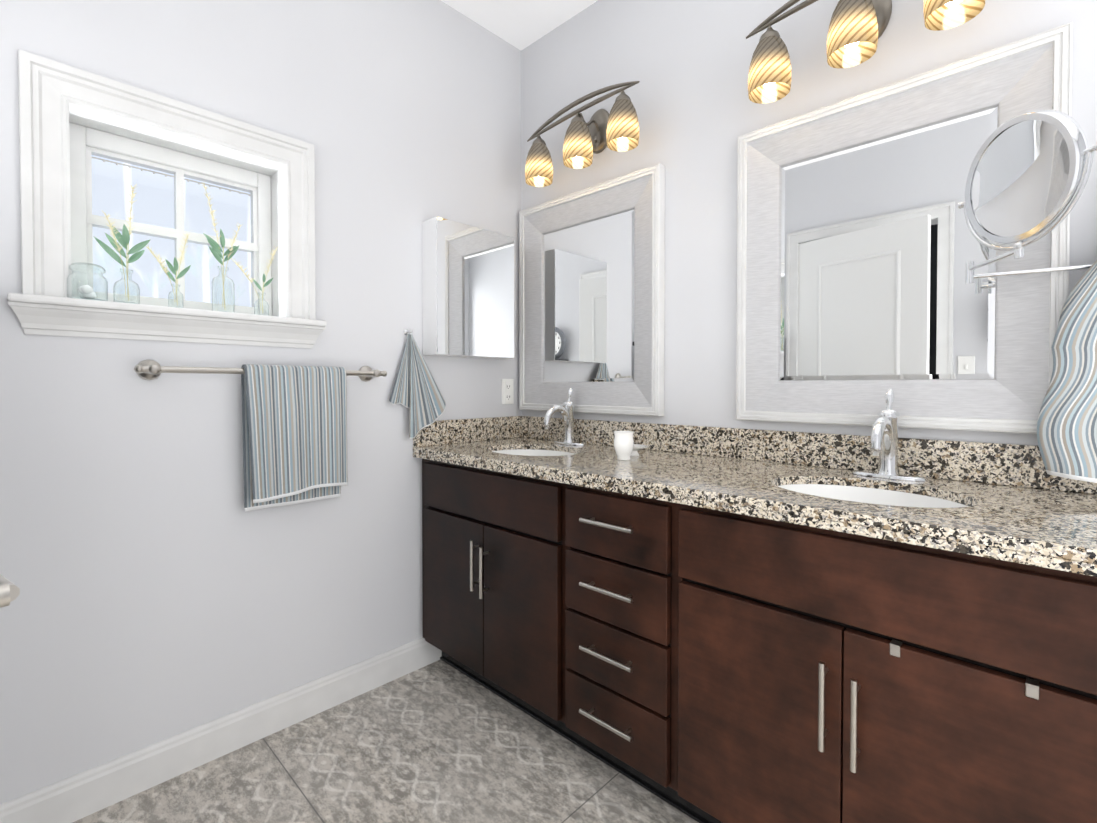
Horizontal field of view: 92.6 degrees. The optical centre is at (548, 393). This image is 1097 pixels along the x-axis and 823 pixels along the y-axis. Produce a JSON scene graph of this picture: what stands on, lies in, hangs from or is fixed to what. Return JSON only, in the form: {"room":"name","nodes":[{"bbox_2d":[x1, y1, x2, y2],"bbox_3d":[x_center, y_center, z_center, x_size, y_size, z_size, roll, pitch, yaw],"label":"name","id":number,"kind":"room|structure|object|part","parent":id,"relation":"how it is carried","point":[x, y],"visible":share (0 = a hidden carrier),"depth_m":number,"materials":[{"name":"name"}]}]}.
{"room":"bathroom","nodes":[
{"label":"bathroom","id":0,"kind":"room"},
{"bbox_2d":[0,0,520,803],"bbox_3d":[-0.911,-0.253,1.855,0.250,2.700,1.990,1,1,44],"label":"wall","id":1,"kind":"structure","parent":0,"point":[158,576],"depth_m":1.61,"materials":[{"name":"paint"}]},
{"bbox_2d":[18,49,315,319],"bbox_3d":[-1.109,-0.529,1.592,0.227,0.610,0.700,1,1,44],"label":"window","id":2,"kind":"structure","parent":1,"relation":"in","point":[50,91],"depth_m":1.51,"materials":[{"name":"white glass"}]},
{"bbox_2d":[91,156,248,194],"bbox_3d":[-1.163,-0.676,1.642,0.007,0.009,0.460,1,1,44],"label":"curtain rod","id":3,"kind":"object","parent":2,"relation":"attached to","point":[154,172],"depth_m":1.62,"materials":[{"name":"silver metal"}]},
{"bbox_2d":[91,155,250,306],"bbox_3d":[-1.174,-0.495,1.655,0.028,0.480,0.510,1,1,44],"label":"window pane","id":4,"kind":"object","parent":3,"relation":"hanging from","point":[200,292],"depth_m":1.64,"materials":[{"name":"clear glass"}]},
{"bbox_3d":[-1.144,-0.494,1.626,0.040,0.500,0.520,1,1,44],"label":"window sash","id":5,"kind":"part","parent":2,"relation":"part of","materials":[{"name":"white wood"}]},
{"bbox_3d":[-1.147,-0.492,1.629,0.004,0.405,0.436,1,1,44],"label":"glass","id":6,"kind":"part","parent":2,"relation":"part of","materials":[{"name":"clear glass"}]},
{"bbox_2d":[7,293,326,347],"bbox_3d":[-1.068,-0.197,1.556,0.173,0.092,0.750,1,1,44],"label":"window sill","id":7,"kind":"structure","parent":1,"relation":"attached to","point":[49,315],"depth_m":1.45,"materials":[{"name":"white wood"}]},
{"bbox_2d":[67,263,107,300],"bbox_3d":[-1.194,-0.289,1.358,0.080,0.096,0.080,1,1,44],"label":"jar","id":8,"kind":"object","parent":7,"relation":"on","point":[87,292],"visible":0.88,"depth_m":1.35,"materials":[{"name":"clear glass"}]},
{"bbox_2d":[93,184,149,303],"bbox_3d":[-1.147,-0.408,1.413,0.056,0.332,0.119,1,1,44],"label":"bottle","id":9,"kind":"object","parent":7,"relation":"on","point":[123,239],"visible":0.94,"depth_m":1.42,"materials":[{"name":"clear glass"}]},
{"bbox_2d":[146,234,190,307],"bbox_3d":[-1.081,-0.355,1.491,0.036,0.223,0.107,1,1,44],"label":"bottle","id":10,"kind":"object","parent":7,"relation":"on","point":[174,270],"visible":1,"depth_m":1.50,"materials":[{"name":"clear glass"}]},
{"bbox_2d":[202,183,241,312],"bbox_3d":[-0.989,-0.439,1.593,0.045,0.388,0.110,1,1,44],"label":"bottle","id":11,"kind":"object","parent":7,"relation":"on","point":[216,249],"visible":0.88,"depth_m":1.59,"materials":[{"name":"clear glass"}]},
{"bbox_2d":[231,246,277,315],"bbox_3d":[-0.929,-0.364,1.661,0.041,0.237,0.140,1,1,44],"label":"bottle","id":12,"kind":"object","parent":7,"relation":"on","point":[268,282],"visible":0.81,"depth_m":1.68,"materials":[{"name":"clear glass"}]},
{"bbox_2d":[0,637,441,822],"bbox_3d":[-0.935,1.043,1.661,0.013,0.114,1.406,1,1,44],"label":"baseboard","id":13,"kind":"structure","parent":1,"relation":"attached to","point":[76,797],"depth_m":1.56,"materials":[{"name":"white wood"}]},
{"bbox_2d":[134,360,386,510],"bbox_3d":[-0.855,0.128,1.660,0.110,0.454,0.727,1,1,44],"label":"towel rail","id":14,"kind":"object","parent":1,"relation":"attached to","point":[294,428],"visible":1,"depth_m":1.64,"materials":[{"name":"silver metal"}]},
{"bbox_2d":[241,364,347,510],"bbox_3d":[-0.802,0.132,1.677,0.060,0.445,0.308,1,1,44],"label":"hanging towel","id":15,"kind":"object","parent":14,"relation":"hanging from","point":[294,418],"depth_m":1.64,"materials":[{"name":"fabric"}]},
{"bbox_2d":[389,329,445,438],"bbox_3d":[-0.513,-0.042,2.046,0.059,0.425,0.240,1,1,44],"label":"towel","id":16,"kind":"object","parent":1,"relation":"attached to","point":[416,392],"visible":1,"depth_m":2.03,"materials":[{"name":"blue fabric"}]},
{"bbox_2d":[413,416,520,447],"bbox_3d":[-0.331,0.156,2.261,0.020,0.099,0.564,1,1,44],"label":"backsplash","id":17,"kind":"structure","parent":1,"relation":"attached to","point":[490,428],"depth_m":2.24,"materials":[{"name":"multicoloured stone"}]},
{"bbox_2d":[422,217,513,358],"bbox_3d":[-0.327,-0.421,2.199,0.104,0.530,0.400,1,1,44],"label":"wall mirror","id":18,"kind":"object","parent":1,"relation":"attached to","point":[468,291],"visible":1,"depth_m":2.12,"materials":[{"name":"white"}]},
{"bbox_2d":[502,379,513,403],"bbox_3d":[-0.188,-0.011,2.418,0.009,0.116,0.070,1,1,44],"label":"electrical outlet plate","id":19,"kind":"object","parent":1,"relation":"attached to","point":[507,392],"visible":1,"depth_m":2.41,"materials":[{"name":"white plastic"}]},
{"bbox_2d":[521,416,1096,491],"bbox_3d":[0.554,0.163,1.809,1.920,0.099,0.020,1,1,44],"label":"backsplash","id":20,"kind":"structure","parent":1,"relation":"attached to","point":[1021,465],"depth_m":1.54,"materials":[{"name":"multicoloured stone"}]},
{"bbox_2d":[73,659,697,822],"bbox_3d":[0.034,1.166,0.589,3.500,0.100,2.820,1,1,44],"label":"floor","id":21,"kind":"structure","parent":0,"point":[440,741],"depth_m":1.51,"materials":[{"name":"tile"}]},
{"bbox_2d":[413,448,1096,822],"bbox_3d":[0.352,0.669,1.608,1.920,0.863,0.600,1,1,44],"label":"bathroom vanity","id":22,"kind":"object","parent":21,"relation":"on","point":[883,622],"depth_m":1.12,"materials":[{"name":"brown wood"}]},
{"bbox_2d":[421,436,1096,555],"bbox_3d":[0.357,0.227,1.607,1.920,0.021,0.586,1,1,44],"label":"countertop","id":23,"kind":"structure","parent":22,"relation":"on","point":[1043,517],"depth_m":1.22,"materials":[{"name":"multicoloured stone"}]},
{"bbox_2d":[485,444,584,455],"bbox_3d":[-0.057,0.304,1.982,0.452,0.169,0.348,1,1,44],"label":"sink","id":24,"kind":"object","parent":23,"relation":"in","point":[521,449],"depth_m":2.14,"materials":[{"name":"white ceramic"}]},
{"bbox_2d":[541,388,592,443],"bbox_3d":[0.046,0.091,2.133,0.172,0.233,0.176,1,1,44],"label":"faucet","id":25,"kind":"object","parent":23,"relation":"on","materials":[{"name":"silver metal"}]},
{"bbox_2d":[613,431,633,459],"bbox_3d":[0.245,0.168,1.708,0.068,0.091,0.068,1,1,44],"label":"tumbler","id":26,"kind":"object","parent":23,"relation":"on","point":[623,443],"visible":1,"depth_m":1.68,"materials":[{"name":"white ceramic"}]},
{"bbox_2d":[631,444,648,455],"bbox_3d":[0.290,0.195,1.811,0.117,0.034,0.094,1,1,44],"label":"soap dish","id":27,"kind":"object","parent":23,"relation":"on","point":[636,447],"visible":0.5,"depth_m":1.79,"materials":[{"name":"white ceramic"}]},
{"bbox_2d":[761,472,976,511],"bbox_3d":[0.732,0.316,1.216,0.451,0.169,0.348,1,1,44],"label":"sink","id":28,"kind":"object","parent":23,"relation":"in","point":[937,499],"depth_m":1.32,"materials":[{"name":"white ceramic"}]},
{"bbox_2d":[845,389,932,479],"bbox_3d":[0.859,0.103,1.344,0.172,0.233,0.176,1,1,44],"label":"faucet","id":29,"kind":"object","parent":23,"relation":"on","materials":[{"name":"silver metal"}]},
{"bbox_2d":[441,0,597,49],"bbox_3d":[0.261,-1.637,0.780,3.500,0.100,2.170,1,1,44],"label":"ceiling","id":30,"kind":"structure","parent":0,"point":[520,24],"depth_m":2.22,"materials":[{"name":"white paint"}]},
{"bbox_2d":[521,0,1096,444],"bbox_3d":[0.954,-0.248,1.515,3.440,2.700,0.120,1,1,44],"label":"wall","id":31,"kind":"structure","parent":0,"point":[685,64],"depth_m":1.81,"materials":[{"name":"paint"}]},
{"bbox_2d":[525,81,639,186],"bbox_3d":[0.141,-1.023,2.073,0.572,0.272,0.193,1,1,44],"label":"sconce","id":32,"kind":"object","parent":31,"relation":"attached to","point":[616,128],"visible":1,"depth_m":2.02,"materials":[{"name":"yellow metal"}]},
{"bbox_2d":[519,163,664,415],"bbox_3d":[0.145,-0.383,2.185,0.752,0.920,0.040,1,1,44],"label":"mirror","id":33,"kind":"object","parent":31,"relation":"attached to","point":[591,292],"visible":0.98,"depth_m":2.14,"materials":[{"name":"silver metal"}]},
{"bbox_2d":[746,0,985,103],"bbox_3d":[0.826,-1.013,1.408,0.572,0.272,0.193,1,1,44],"label":"sconce","id":34,"kind":"object","parent":31,"relation":"attached to","point":[857,28],"visible":1,"depth_m":1.43,"materials":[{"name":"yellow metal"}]},
{"bbox_2d":[736,22,1072,433],"bbox_3d":[0.901,-0.372,1.452,0.770,0.920,0.040,1,1,44],"label":"mirror","id":35,"kind":"object","parent":31,"relation":"attached to","point":[859,245],"visible":0.88,"depth_m":1.42,"materials":[{"name":"silver metal"}]},
{"bbox_2d":[957,109,1096,283],"bbox_3d":[1.042,-0.406,1.087,0.317,0.313,0.366,1,1,44],"label":"magnifying mirror","id":36,"kind":"object","parent":31,"relation":"attached to","point":[1027,176],"visible":1,"depth_m":1.06,"materials":[{"name":"silver metal"}]},
{"bbox_2d":[1037,260,1096,482],"bbox_3d":[1.296,-0.207,1.036,0.478,0.811,0.091,1,1,44],"label":"towel","id":37,"kind":"object","parent":31,"relation":"attached to","point":[1067,430],"visible":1,"depth_m":1.13,"materials":[{"name":"blue fabric"}]},
{"bbox_3d":[-0.757,0.063,0.423,0.866,2.112,0.141,1,1,44],"label":"door frame","id":38,"kind":"structure","parent":0,"visible":0},
{"bbox_2d":[0,574,19,607],"bbox_3d":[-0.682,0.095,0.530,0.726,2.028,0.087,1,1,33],"label":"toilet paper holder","id":39,"kind":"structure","parent":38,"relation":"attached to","point":[9,591],"depth_m":0.39,"materials":[{"name":"silver metal"}]}
]}

